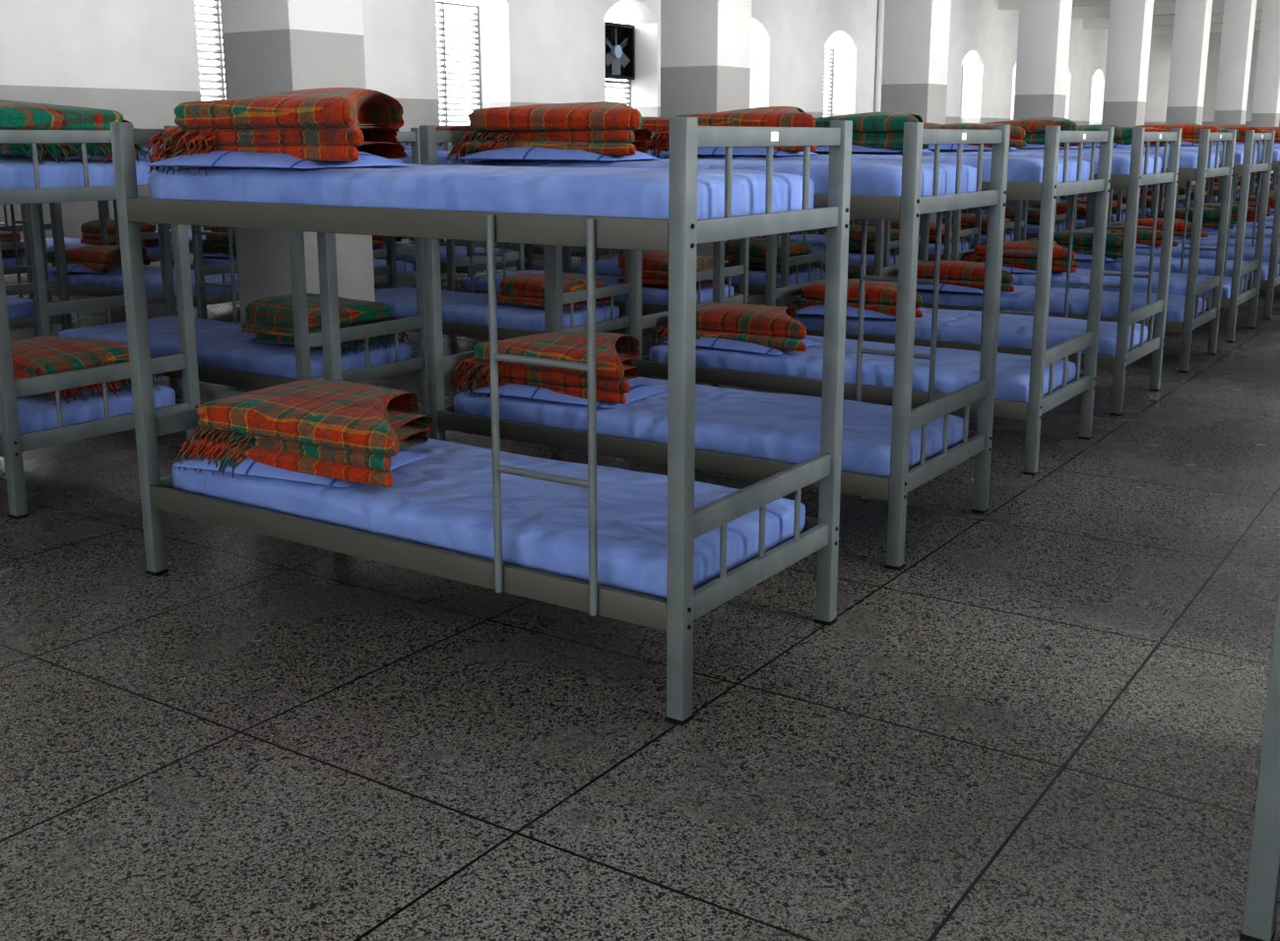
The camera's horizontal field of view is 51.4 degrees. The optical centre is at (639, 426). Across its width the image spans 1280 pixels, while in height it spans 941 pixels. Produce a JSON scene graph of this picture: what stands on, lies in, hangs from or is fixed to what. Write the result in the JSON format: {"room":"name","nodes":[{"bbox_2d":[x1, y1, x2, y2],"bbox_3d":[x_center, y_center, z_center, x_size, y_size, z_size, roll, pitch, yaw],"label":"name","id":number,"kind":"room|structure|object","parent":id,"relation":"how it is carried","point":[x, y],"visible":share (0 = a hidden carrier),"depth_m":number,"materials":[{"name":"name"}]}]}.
{"room":"dormitory","nodes":[
{"label":"dormitory","id":0,"kind":"room"},
{"bbox_2d":[0,0,1108,239],"bbox_3d":[1.763,-8.228,30.461,0.800,6.000,68.600,8,15,33],"label":"wall","id":1,"kind":"structure","parent":0,"point":[138,60],"depth_m":24.23,"materials":[{"name":"paint"}]},
{"bbox_2d":[194,0,226,99],"bbox_3d":[-6.165,-5.501,19.503,0.074,2.940,1.900,8,15,33],"label":"window","id":2,"kind":"structure","parent":1,"relation":"in","point":[217,7],"depth_m":19.38,"materials":[{"name":"grey"}]},
{"bbox_2d":[436,0,481,126],"bbox_3d":[-3.456,-6.363,23.457,0.074,2.940,1.900,8,15,33],"label":"window","id":3,"kind":"structure","parent":1,"relation":"in","point":[442,3],"depth_m":23.74,"materials":[{"name":"grey"}]},
{"bbox_2d":[605,21,631,107],"bbox_3d":[-0.747,-7.225,27.411,0.074,2.940,1.900,8,15,33],"label":"window","id":4,"kind":"structure","parent":1,"relation":"in","point":[628,83],"depth_m":27.96,"materials":[{"name":"grey"}]},
{"bbox_2d":[604,21,635,79],"bbox_3d":[-0.519,-7.771,27.567,0.240,1.100,1.100,8,15,33],"label":"exhaust fan","id":5,"kind":"object","parent":4,"relation":"attached to","point":[619,37],"visible":0.85,"depth_m":27.70,"materials":[{"name":"black"}]},
{"bbox_2d":[0,195,1279,940],"bbox_3d":[10.073,-4.014,25.686,20.800,0.200,68.600,8,15,33],"label":"floor","id":6,"kind":"structure","parent":0,"point":[1046,724],"depth_m":3.40,"materials":[{"name":"stone"}]},
{"bbox_2d":[0,202,51,299],"bbox_3d":[-6.515,-1.988,12.169,2.153,1.599,0.914,8,15,33],"label":"bunk bed","id":7,"kind":"object","parent":6,"relation":"on","point":[6,237],"visible":0.34,"depth_m":11.86,"materials":[{"name":"paint"}]},
{"bbox_2d":[0,231,25,257],"bbox_3d":[-6.035,-1.654,12.025,0.962,0.256,0.672,8,15,33],"label":"blanket","id":8,"kind":"object","parent":7,"relation":"on","point":[5,236],"depth_m":11.90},
{"bbox_2d":[4,202,71,330],"bbox_3d":[-4.870,-1.261,8.863,2.153,1.588,0.914,8,15,33],"label":"bunk bed","id":9,"kind":"object","parent":6,"relation":"on","point":[21,311],"visible":0.36,"depth_m":8.62,"materials":[{"name":"paint"}]},
{"bbox_2d":[0,128,173,262],"bbox_3d":[-5.691,-2.228,13.376,2.155,1.554,0.917,8,15,33],"label":"bunk bed","id":10,"kind":"object","parent":6,"relation":"on","point":[101,231],"visible":0.23,"depth_m":13.02,"materials":[{"name":"paint"}]},
{"bbox_2d":[80,219,158,246],"bbox_3d":[-5.210,-1.915,13.194,0.977,0.266,0.630,9,15,35],"label":"blanket","id":11,"kind":"object","parent":10,"relation":"on","point":[91,229],"depth_m":13.00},
{"bbox_2d":[0,99,200,519],"bbox_3d":[-3.051,-0.627,5.932,2.153,1.599,0.914,8,15,33],"label":"bunk bed","id":12,"kind":"object","parent":6,"relation":"on","point":[54,390],"visible":0.9,"depth_m":5.33,"materials":[{"name":"paint"}]},
{"bbox_2d":[0,154,149,159],"bbox_3d":[-2.504,-1.166,5.641,0.700,0.058,0.460,6,14,26],"label":"pillow","id":13,"kind":"object","parent":12,"relation":"on","point":[70,157],"depth_m":5.41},
{"bbox_2d":[0,99,150,165],"bbox_3d":[-2.573,-1.231,5.565,0.961,0.264,0.652,8,15,34],"label":"blanket","id":14,"kind":"object","parent":12,"relation":"on","point":[14,114],"depth_m":5.31,"materials":[{"name":"fabric"}]},
{"bbox_2d":[10,335,163,405],"bbox_3d":[-2.569,-0.276,5.801,0.941,0.218,0.600,9,15,36],"label":"blanket","id":15,"kind":"object","parent":12,"relation":"on","point":[46,354],"depth_m":5.53,"materials":[{"name":"fabric"}]},
{"bbox_2d":[64,376,165,395],"bbox_3d":[-2.496,-0.229,5.828,0.700,0.058,0.460,7,14,30],"label":"pillow","id":16,"kind":"object","parent":12,"relation":"on","point":[93,389],"depth_m":5.57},
{"bbox_2d":[20,119,239,319],"bbox_3d":[-3.804,-1.606,10.420,2.160,1.598,0.920,8,15,33],"label":"bunk bed","id":17,"kind":"object","parent":6,"relation":"on","point":[92,271],"visible":0.29,"depth_m":10.33,"materials":[{"name":"paint"}]},
{"bbox_2d":[47,263,147,273],"bbox_3d":[-4.364,-1.282,10.656,0.700,0.058,0.460,5,13,23],"label":"pillow","id":18,"kind":"object","parent":17,"relation":"on","point":[71,268],"depth_m":10.45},
{"bbox_2d":[50,245,150,271],"bbox_3d":[-4.316,-1.357,10.765,0.944,0.205,0.638,9,15,36],"label":"blanket","id":19,"kind":"object","parent":17,"relation":"on","point":[103,258],"depth_m":10.52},
{"bbox_2d":[24,128,429,416],"bbox_3d":[-2.227,-0.884,7.135,2.153,1.588,0.914,8,15,33],"label":"bunk bed","id":20,"kind":"object","parent":6,"relation":"on","point":[280,342],"visible":0.48,"depth_m":6.80,"materials":[{"name":"paint"}]},
{"bbox_2d":[246,335,400,349],"bbox_3d":[-1.662,-0.486,7.007,0.700,0.058,0.460,5,13,23],"label":"pillow","id":21,"kind":"object","parent":20,"relation":"on","point":[356,344],"depth_m":6.82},
{"bbox_2d":[240,293,408,357],"bbox_3d":[-1.740,-0.561,6.976,0.961,0.264,0.652,7,14,30],"label":"blanket","id":22,"kind":"object","parent":20,"relation":"on","point":[269,326],"depth_m":6.76,"materials":[{"name":"fabric"}]},
{"bbox_2d":[219,0,375,323],"bbox_3d":[-2.117,-3.098,7.966,0.600,5.560,0.600,8,15,33],"label":"pillar","id":23,"kind":"structure","parent":6,"relation":"on","point":[270,46],"depth_m":8.02,"materials":[{"name":"paint"}]},
{"bbox_2d":[189,141,416,284],"bbox_3d":[-2.991,-1.859,11.606,2.153,1.588,0.914,8,15,33],"label":"bunk bed","id":24,"kind":"object","parent":6,"relation":"on","point":[216,248],"visible":0.16,"depth_m":11.65,"materials":[{"name":"fabric"}]},
{"bbox_2d":[202,230,236,257],"bbox_3d":[-3.479,-1.639,11.920,0.961,0.264,0.652,9,15,35],"label":"blanket","id":25,"kind":"object","parent":24,"relation":"on","point":[215,246],"depth_m":11.80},
{"bbox_2d":[372,128,532,277],"bbox_3d":[-2.167,-2.126,12.806,2.153,1.598,0.914,8,15,33],"label":"bunk bed","id":26,"kind":"object","parent":6,"relation":"on","point":[378,241],"visible":0.1,"depth_m":12.46,"materials":[{"name":"fabric"}]},
{"bbox_2d":[110,87,852,725],"bbox_3d":[-0.543,-0.231,4.113,2.153,1.598,0.914,8,15,33],"label":"bunk bed","id":27,"kind":"object","parent":6,"relation":"on","point":[333,464],"visible":1,"depth_m":3.81,"materials":[{"name":"paint"}]},
{"bbox_2d":[146,87,405,175],"bbox_3d":[-1.056,-0.932,4.204,0.977,0.266,0.630,8,14,31],"label":"blanket","id":28,"kind":"object","parent":27,"relation":"on","point":[326,131],"depth_m":4.00,"materials":[{"name":"fabric"}]},
{"bbox_2d":[146,150,407,169],"bbox_3d":[-1.135,-0.844,4.165,0.700,0.058,0.460,7,14,30],"label":"pillow","id":29,"kind":"object","parent":27,"relation":"on","point":[193,160],"depth_m":4.00,"materials":[{"name":"fabric"}]},
{"bbox_2d":[172,448,426,487],"bbox_3d":[-1.117,0.087,4.376,0.700,0.058,0.460,5,13,23],"label":"pillow","id":30,"kind":"object","parent":27,"relation":"on","point":[282,468],"depth_m":4.19,"materials":[{"name":"fabric"}]},
{"bbox_2d":[166,379,433,487],"bbox_3d":[-1.005,0.014,4.376,0.962,0.256,0.672,7,14,30],"label":"blanket","id":31,"kind":"object","parent":27,"relation":"on","point":[307,432],"depth_m":4.22,"materials":[{"name":"fabric"}]},
{"bbox_2d":[373,149,629,340],"bbox_3d":[-1.159,-1.224,8.693,2.153,1.588,0.914,8,15,33],"label":"bunk bed","id":32,"kind":"object","parent":6,"relation":"on","point":[522,301],"visible":0.3,"depth_m":8.30,"materials":[{"name":"fabric"}]},
{"bbox_2d":[486,300,609,310],"bbox_3d":[-0.589,-0.824,8.554,0.700,0.058,0.460,9,15,34],"label":"pillow","id":33,"kind":"object","parent":32,"relation":"on","point":[599,303],"depth_m":8.38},
{"bbox_2d":[496,272,615,314],"bbox_3d":[-0.665,-0.876,8.556,0.941,0.218,0.600,9,15,35],"label":"blanket","id":34,"kind":"object","parent":32,"relation":"on","point":[526,290],"depth_m":8.30,"materials":[{"name":"fabric"}]},
{"bbox_2d":[436,125,619,260],"bbox_3d":[-1.105,-2.459,14.358,2.153,1.588,0.933,8,15,33],"label":"bunk bed","id":35,"kind":"object","parent":6,"relation":"on","point":[537,248],"visible":0.02,"depth_m":14.13,"materials":[{"name":"paint"}]},
{"bbox_2d":[441,125,473,145],"bbox_3d":[-1.624,-3.156,14.432,0.962,0.256,0.672,7,14,30],"label":"blanket","id":36,"kind":"object","parent":35,"relation":"on","point":[463,127],"depth_m":14.32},
{"bbox_2d":[443,117,749,315],"bbox_3d":[-0.348,-1.482,9.878,2.156,1.588,0.918,8,15,33],"label":"bunk bed","id":37,"kind":"object","parent":6,"relation":"on","point":[655,264],"visible":0.17,"depth_m":9.57,"materials":[{"name":"fabric"}]},
{"bbox_2d":[640,117,669,146],"bbox_3d":[0.129,-2.091,9.546,0.962,0.256,0.672,7,14,30],"label":"blanket","id":38,"kind":"object","parent":37,"relation":"on","point":[654,124],"depth_m":9.23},
{"bbox_2d":[617,281,712,287],"bbox_3d":[0.232,-1.083,9.743,0.700,0.058,0.460,5,13,22],"label":"pillow","id":39,"kind":"object","parent":37,"relation":"on","point":[708,284],"depth_m":9.48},
{"bbox_2d":[618,250,728,292],"bbox_3d":[0.140,-1.149,9.679,0.977,0.266,0.630,9,15,35],"label":"blanket","id":40,"kind":"object","parent":37,"relation":"on","point":[655,264],"depth_m":9.43,"materials":[{"name":"fabric"}]},
{"bbox_2d":[563,232,826,307],"bbox_3d":[0.487,-1.753,11.095,2.153,1.598,0.914,8,15,33],"label":"bunk bed","id":41,"kind":"object","parent":6,"relation":"on","point":[795,260],"visible":0.33,"depth_m":10.64,"materials":[{"name":"paint"}]},
{"bbox_2d":[724,261,813,269],"bbox_3d":[1.061,-1.359,11.008,0.700,0.058,0.460,6,14,24],"label":"pillow","id":42,"kind":"object","parent":41,"relation":"on","point":[726,264],"depth_m":10.81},
{"bbox_2d":[724,237,820,275],"bbox_3d":[0.967,-1.415,10.896,0.961,0.264,0.652,9,15,36],"label":"blanket","id":43,"kind":"object","parent":41,"relation":"on","point":[757,246],"depth_m":10.66,"materials":[{"name":"fabric"}]},
{"bbox_2d":[660,0,751,294],"bbox_3d":[0.598,-3.962,11.928,0.600,5.560,0.600,8,15,33],"label":"pillar","id":44,"kind":"structure","parent":6,"relation":"on","point":[705,44],"depth_m":11.84,"materials":[{"name":"paint"}]},
{"bbox_2d":[419,101,1010,571],"bbox_3d":[0.242,-0.489,5.323,2.171,1.588,0.939,8,15,33],"label":"bunk bed","id":45,"kind":"object","parent":6,"relation":"on","point":[749,434],"visible":0.88,"depth_m":5.10,"materials":[{"name":"fabric"}]},
{"bbox_2d":[451,331,639,403],"bbox_3d":[-0.296,-0.267,5.637,0.977,0.266,0.630,8,15,33],"label":"blanket","id":46,"kind":"object","parent":45,"relation":"on","point":[518,383],"depth_m":5.46,"materials":[{"name":"fabric"}]},
{"bbox_2d":[445,101,651,163],"bbox_3d":[-0.256,-1.192,5.422,0.962,0.256,0.672,8,15,33],"label":"blanket","id":47,"kind":"object","parent":45,"relation":"on","point":[601,132],"depth_m":5.19,"materials":[{"name":"fabric"}]},
{"bbox_2d":[457,146,659,161],"bbox_3d":[-0.322,-1.100,5.339,0.700,0.058,0.460,6,14,25],"label":"pillow","id":48,"kind":"object","parent":45,"relation":"on","point":[480,154],"depth_m":5.17,"materials":[{"name":"fabric"}]},
{"bbox_2d":[472,379,666,408],"bbox_3d":[-0.294,-0.175,5.577,0.700,0.058,0.460,7,14,30],"label":"pillow","id":49,"kind":"object","parent":45,"relation":"on","point":[542,393],"depth_m":5.41,"materials":[{"name":"fabric"}]},
{"bbox_2d":[810,214,921,274],"bbox_3d":[1.543,-2.064,12.642,2.153,1.547,0.914,8,15,33],"label":"bunk bed","id":50,"kind":"object","parent":6,"relation":"on","point":[891,235],"visible":0.16,"depth_m":12.05,"materials":[{"name":"paint"}]},
{"bbox_2d":[848,225,899,256],"bbox_3d":[2.051,-1.750,12.432,0.961,0.264,0.652,9,15,35],"label":"blanket","id":51,"kind":"object","parent":50,"relation":"on","point":[855,231],"depth_m":12.12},
{"bbox_2d":[756,122,981,261],"bbox_3d":[2.366,-2.351,13.838,2.153,1.598,0.914,8,15,33],"label":"bunk bed","id":52,"kind":"object","parent":6,"relation":"on","point":[946,230],"visible":0.15,"depth_m":13.48,"materials":[{"name":"paint"}]},
{"bbox_2d":[891,222,969,244],"bbox_3d":[2.885,-1.991,13.670,0.944,0.205,0.638,8,14,31],"label":"blanket","id":53,"kind":"object","parent":52,"relation":"on","point":[964,233],"depth_m":13.37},
{"bbox_2d":[629,106,1114,475],"bbox_3d":[1.089,-0.773,6.599,2.153,1.598,0.914,8,15,33],"label":"bunk bed","id":54,"kind":"object","parent":6,"relation":"on","point":[746,346],"visible":0.57,"depth_m":6.35,"materials":[{"name":"fabric"}]},
{"bbox_2d":[651,302,806,351],"bbox_3d":[0.564,-0.523,6.939,0.944,0.205,0.638,7,14,30],"label":"blanket","id":55,"kind":"object","parent":54,"relation":"on","point":[720,327],"depth_m":6.72,"materials":[{"name":"fabric"}]},
{"bbox_2d":[650,106,817,157],"bbox_3d":[0.572,-1.482,6.726,0.977,0.266,0.630,7,14,30],"label":"blanket","id":56,"kind":"object","parent":54,"relation":"on","point":[768,116],"depth_m":6.47,"materials":[{"name":"fabric"}]},
{"bbox_2d":[657,146,817,156],"bbox_3d":[0.494,-1.389,6.665,0.700,0.058,0.460,6,14,27],"label":"pillow","id":57,"kind":"object","parent":54,"relation":"on","point":[719,151],"depth_m":6.45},
{"bbox_2d":[662,336,820,354],"bbox_3d":[0.523,-0.456,6.869,0.700,0.058,0.460,9,15,35],"label":"pillow","id":58,"kind":"object","parent":54,"relation":"on","point":[704,345],"depth_m":6.65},
{"bbox_2d":[880,0,951,223],"bbox_3d":[3.313,-4.826,15.891,0.600,5.560,0.600,8,15,33],"label":"pillar","id":59,"kind":"structure","parent":6,"relation":"on","point":[916,32],"depth_m":15.75,"materials":[{"name":"paint"}]},
{"bbox_2d":[818,200,1027,249],"bbox_3d":[3.193,-2.589,15.049,2.164,1.547,0.931,8,15,33],"label":"bunk bed","id":60,"kind":"object","parent":6,"relation":"on","point":[967,222],"visible":0.1,"depth_m":14.64,"materials":[{"name":"paint"}]},
{"bbox_2d":[942,215,1014,234],"bbox_3d":[3.683,-2.257,14.890,0.941,0.218,0.600,8,15,33],"label":"blanket","id":61,"kind":"object","parent":60,"relation":"on","point":[967,222],"depth_m":14.62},
{"bbox_2d":[765,111,1182,416],"bbox_3d":[1.904,-1.040,7.824,2.162,1.599,0.927,8,15,33],"label":"bunk bed","id":62,"kind":"object","parent":6,"relation":"on","point":[1123,342],"visible":0.45,"depth_m":7.57,"materials":[{"name":"paint"}]},
{"bbox_2d":[796,304,895,319],"bbox_3d":[1.323,-0.718,8.070,0.700,0.058,0.460,5,13,23],"label":"pillow","id":63,"kind":"object","parent":62,"relation":"on","point":[808,311],"depth_m":7.89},
{"bbox_2d":[786,278,922,318],"bbox_3d":[1.410,-0.788,8.156,0.944,0.205,0.638,8,15,33],"label":"blanket","id":64,"kind":"object","parent":62,"relation":"on","point":[880,297],"depth_m":7.97,"materials":[{"name":"fabric"}]},
{"bbox_2d":[812,144,931,152],"bbox_3d":[1.337,-1.653,7.875,0.700,0.058,0.460,6,14,27],"label":"pillow","id":65,"kind":"object","parent":62,"relation":"on","point":[855,148],"depth_m":7.65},
{"bbox_2d":[814,111,929,154],"bbox_3d":[1.413,-1.744,7.921,0.961,0.264,0.652,9,15,35],"label":"blanket","id":66,"kind":"object","parent":62,"relation":"on","point":[881,132],"depth_m":7.66,"materials":[{"name":"fabric"}]},
{"bbox_2d":[942,193,1090,229],"bbox_3d":[5.093,-3.219,17.818,2.153,1.599,0.914,8,15,33],"label":"bunk bed","id":67,"kind":"object","parent":6,"relation":"on","point":[1083,210],"visible":0.15,"depth_m":17.24,"materials":[{"name":"paint"}]},
{"bbox_2d":[1031,202,1087,217],"bbox_3d":[5.551,-2.862,17.664,0.941,0.218,0.600,8,15,33],"label":"blanket","id":68,"kind":"object","parent":67,"relation":"on","point":[1060,207],"depth_m":17.36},
{"bbox_2d":[1008,0,1072,207],"bbox_3d":[6.028,-5.690,19.853,0.600,5.560,0.600,8,15,33],"label":"pillar","id":69,"kind":"structure","parent":6,"relation":"on","point":[1044,29],"depth_m":19.67,"materials":[{"name":"paint"}]},
{"bbox_2d":[1005,193,1078,239],"bbox_3d":[4.270,-2.957,16.616,2.153,1.599,0.914,8,15,33],"label":"bunk bed","id":70,"kind":"object","parent":6,"relation":"on","point":[1033,216],"visible":0.12,"depth_m":16.10,"materials":[{"name":"fabric"}]},
{"bbox_2d":[1005,206,1065,226],"bbox_3d":[4.765,-2.600,16.435,0.938,0.219,0.672,8,15,32],"label":"blanket","id":71,"kind":"object","parent":70,"relation":"on","point":[1033,216],"depth_m":16.12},
{"bbox_2d":[967,189,1126,222],"bbox_3d":[5.904,-3.452,19.007,2.153,1.547,0.914,8,15,33],"label":"bunk bed","id":72,"kind":"object","parent":6,"relation":"on","point":[1118,207],"visible":0.12,"depth_m":18.36,"materials":[{"name":"fabric"}]},
{"bbox_2d":[1077,198,1125,213],"bbox_3d":[6.426,-3.120,18.851,0.944,0.205,0.638,8,15,32],"label":"blanket","id":73,"kind":"object","parent":72,"relation":"on","point":[1081,201],"depth_m":18.62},
{"bbox_2d":[873,123,1236,373],"bbox_3d":[2.784,-1.292,9.115,2.153,1.540,0.914,8,15,33],"label":"bunk bed","id":74,"kind":"object","parent":6,"relation":"on","point":[961,283],"visible":0.39,"depth_m":8.82,"materials":[{"name":"paint"}]},
{"bbox_2d":[896,259,1014,292],"bbox_3d":[2.281,-1.064,9.421,0.944,0.205,0.638,8,14,32],"label":"blanket","id":75,"kind":"object","parent":74,"relation":"on","point":[954,276],"depth_m":9.20,"materials":[{"name":"fabric"}]},
{"bbox_2d":[916,283,1003,293],"bbox_3d":[2.235,-0.998,9.353,0.700,0.058,0.460,8,15,33],"label":"pillow","id":76,"kind":"object","parent":74,"relation":"on","point":[921,288],"depth_m":9.17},
{"bbox_2d":[926,143,1017,150],"bbox_3d":[2.221,-1.933,9.159,0.700,0.058,0.460,5,13,22],"label":"pillow","id":77,"kind":"object","parent":74,"relation":"on","point":[943,147],"depth_m":8.96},
{"bbox_2d":[923,123,1026,147],"bbox_3d":[2.297,-1.998,9.220,0.944,0.205,0.638,7,14,30],"label":"blanket","id":78,"kind":"object","parent":74,"relation":"on","point":[1016,135],"depth_m":8.95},
{"bbox_2d":[951,117,1275,342],"bbox_3d":[3.625,-1.589,10.339,2.157,1.599,0.914,8,15,33],"label":"bunk bed","id":79,"kind":"object","parent":6,"relation":"on","point":[1023,268],"visible":0.47,"depth_m":10.10,"materials":[{"name":"fabric"}]},
{"bbox_2d":[960,240,1079,272],"bbox_3d":[3.082,-1.359,10.643,0.977,0.266,0.630,7,14,31],"label":"blanket","id":80,"kind":"object","parent":79,"relation":"on","point":[1012,263],"depth_m":10.42,"materials":[{"name":"fabric"}]},
{"bbox_2d":[984,117,1086,146],"bbox_3d":[3.122,-2.286,10.406,0.961,0.264,0.652,9,15,35],"label":"blanket","id":81,"kind":"object","parent":79,"relation":"on","point":[1035,128],"depth_m":10.16,"materials":[{"name":"fabric"}]},
{"bbox_2d":[1059,180,1185,210],"bbox_3d":[7.796,-4.057,21.767,2.153,1.554,0.914,8,15,33],"label":"bunk bed","id":82,"kind":"object","parent":6,"relation":"on","point":[1179,204],"visible":0.06,"depth_m":21.33,"materials":[{"name":"paint"}]},
{"bbox_2d":[1140,187,1183,203],"bbox_3d":[8.295,-3.745,21.589,0.977,0.266,0.630,9,15,36],"label":"blanket","id":83,"kind":"object","parent":82,"relation":"on","point":[1149,190],"depth_m":21.35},
{"bbox_2d":[1101,0,1153,194],"bbox_3d":[8.742,-6.554,23.815,0.600,5.560,0.600,8,15,33],"label":"pillar","id":84,"kind":"structure","parent":6,"relation":"on","point":[1130,21],"depth_m":23.60,"materials":[{"name":"paint"}]},
{"bbox_2d":[1112,184,1166,218],"bbox_3d":[6.973,-3.792,20.566,2.153,1.547,0.914,8,15,33],"label":"bunk bed","id":85,"kind":"object","parent":6,"relation":"on","point":[1150,200],"visible":0.16,"depth_m":19.96,"materials":[{"name":"paint"}]},
{"bbox_2d":[1112,193,1164,207],"bbox_3d":[7.510,-3.452,20.371,0.944,0.205,0.638,8,15,32],"label":"blanket","id":86,"kind":"object","parent":85,"relation":"on","point":[1115,197],"depth_m":20.15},
{"bbox_2d":[1077,177,1210,207],"bbox_3d":[8.619,-4.312,22.970,2.153,1.540,0.914,8,15,33],"label":"bunk bed","id":87,"kind":"object","parent":6,"relation":"on","point":[1182,189],"visible":0.06,"depth_m":22.60,"materials":[{"name":"paint"}]},
{"bbox_2d":[1151,185,1195,199],"bbox_3d":[9.091,-4.010,22.793,0.961,0.264,0.652,8,15,34],"label":"blanket","id":88,"kind":"object","parent":87,"relation":"on","point":[1182,189],"depth_m":22.42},
{"bbox_2d":[1013,124,1279,319],"bbox_3d":[4.458,-1.827,11.540,2.153,1.554,0.914,8,15,33],"label":"bunk bed","id":89,"kind":"object","parent":6,"relation":"on","point":[1082,245],"visible":0.34,"depth_m":11.31,"materials":[{"name":"paint"}]},
{"bbox_2d":[1037,228,1136,258],"bbox_3d":[3.984,-1.620,11.835,0.961,0.264,0.652,8,15,32],"label":"blanket","id":90,"kind":"object","parent":89,"relation":"on","point":[1082,245],"depth_m":11.59,"materials":[{"name":"fabric"}]},
{"bbox_2d":[1077,124,1132,144],"bbox_3d":[3.939,-2.532,11.639,0.938,0.219,0.672,9,15,36],"label":"blanket","id":91,"kind":"object","parent":89,"relation":"on","point":[1121,135],"depth_m":11.30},
{"bbox_2d":[1065,127,1279,264],"bbox_3d":[5.321,-2.096,12.805,2.154,1.540,0.914,8,15,33],"label":"bunk bed","id":92,"kind":"object","parent":6,"relation":"on","point":[1143,236],"visible":0.16,"depth_m":12.76,"materials":[{"name":"paint"}]},
{"bbox_2d":[1091,225,1178,246],"bbox_3d":[4.844,-1.862,13.079,0.941,0.218,0.600,7,14,30],"label":"blanket","id":93,"kind":"object","parent":92,"relation":"on","point":[1143,236],"depth_m":12.81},
{"bbox_2d":[1129,127,1170,144],"bbox_3d":[4.764,-2.801,12.904,0.944,0.205,0.638,9,15,34],"label":"blanket","id":94,"kind":"object","parent":92,"relation":"on","point":[1147,129],"depth_m":12.55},
{"bbox_2d":[1164,0,1213,185],"bbox_3d":[11.457,-7.418,27.777,0.600,5.560,0.600,8,15,33],"label":"pillar","id":95,"kind":"structure","parent":6,"relation":"on","point":[1192,18],"depth_m":27.51,"materials":[{"name":"paint"}]},
{"bbox_2d":[1106,123,1279,248],"bbox_3d":[6.143,-2.386,14.025,2.153,1.588,0.914,8,15,33],"label":"bunk bed","id":96,"kind":"object","parent":6,"relation":"on","point":[1190,132],"visible":0.25,"depth_m":13.90,"materials":[{"name":"paint"}]},
{"bbox_2d":[1123,217,1208,237],"bbox_3d":[5.642,-2.119,14.256,0.941,0.218,0.600,8,14,32],"label":"blanket","id":97,"kind":"object","parent":96,"relation":"on","point":[1179,224],"depth_m":14.02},
{"bbox_2d":[1133,123,1217,143],"bbox_3d":[5.641,-3.082,14.090,0.962,0.256,0.672,7,14,31],"label":"blanket","id":98,"kind":"object","parent":96,"relation":"on","point":[1190,132],"depth_m":13.79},
{"bbox_2d":[1139,127,1279,238],"bbox_3d":[6.963,-2.632,15.231,2.153,1.554,0.914,8,15,33],"label":"bunk bed","id":99,"kind":"object","parent":6,"relation":"on","point":[1210,220],"visible":0.21,"depth_m":15.25,"materials":[{"name":"paint"}]},
{"bbox_2d":[1156,206,1235,228],"bbox_3d":[6.500,-2.428,15.540,0.961,0.264,0.652,8,15,33],"label":"blanket","id":100,"kind":"object","parent":99,"relation":"on","point":[1210,220],"depth_m":15.24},
{"bbox_2d":[1184,124,1279,229],"bbox_3d":[7.778,-2.908,16.393,2.153,1.598,0.914,8,15,33],"label":"bunk bed","id":101,"kind":"object","parent":6,"relation":"on","point":[1241,128],"visible":0.2,"depth_m":16.29,"materials":[{"name":"paint"}]},
{"bbox_2d":[1189,202,1259,222],"bbox_3d":[7.304,-2.668,16.676,0.962,0.256,0.672,7,14,31],"label":"blanket","id":102,"kind":"object","parent":101,"relation":"on","point":[1235,207],"depth_m":16.38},
{"bbox_2d":[1215,124,1262,142],"bbox_3d":[7.274,-3.615,16.506,0.977,0.266,0.630,8,15,34],"label":"blanket","id":103,"kind":"object","parent":101,"relation":"on","point":[1242,128],"depth_m":16.19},
{"bbox_2d":[1213,0,1256,178],"bbox_3d":[14.172,-8.281,31.739,0.600,5.560,0.600,8,15,33],"label":"pillar","id":104,"kind":"structure","parent":6,"relation":"on","point":[1239,18],"depth_m":31.42,"materials":[{"name":"paint"}]},
{"bbox_2d":[1218,127,1279,215],"bbox_3d":[9.477,-3.442,18.867,2.153,1.588,0.914,8,15,33],"label":"bunk bed","id":105,"kind":"object","parent":6,"relation":"on","point":[1251,198],"visible":0.08,"depth_m":18.94,"materials":[{"name":"paint"}]},
{"bbox_2d":[1236,193,1276,208],"bbox_3d":[9.005,-3.224,19.195,0.977,0.266,0.630,7,14,30],"label":"blanket","id":106,"kind":"object","parent":105,"relation":"on","point":[1251,198],"depth_m":18.97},
{"bbox_2d":[1239,576,1279,940],"bbox_3d":[2.252,0.239,2.081,2.158,1.547,0.914,8,15,33],"label":"bunk bed","id":107,"kind":"object","parent":6,"relation":"on","point":[1263,872],"visible":1,"depth_m":2.39,"materials":[{"name":"paint"}]},
{"bbox_2d":[1250,0,1279,173],"bbox_3d":[16.886,-9.145,35.701,0.600,5.560,0.600,8,15,33],"label":"pillar","id":108,"kind":"structure","parent":6,"relation":"on","point":[1266,96],"depth_m":35.38,"materials":[{"name":"paint"}]},
{"bbox_2d":[998,0,1263,35],"bbox_3d":[10.073,-9.876,24.408,20.800,0.700,68.600,8,15,33],"label":"ceiling","id":109,"kind":"structure","parent":0,"point":[1095,14],"depth_m":47.04,"materials":[{"name":"white paint"}]},
{"bbox_2d":[1144,31,1279,127],"bbox_3d":[28.932,-13.044,52.549,20.800,6.000,0.800,8,15,33],"label":"wall","id":110,"kind":"structure","parent":0,"point":[1161,45],"depth_m":56.03,"materials":[{"name":"paint"}]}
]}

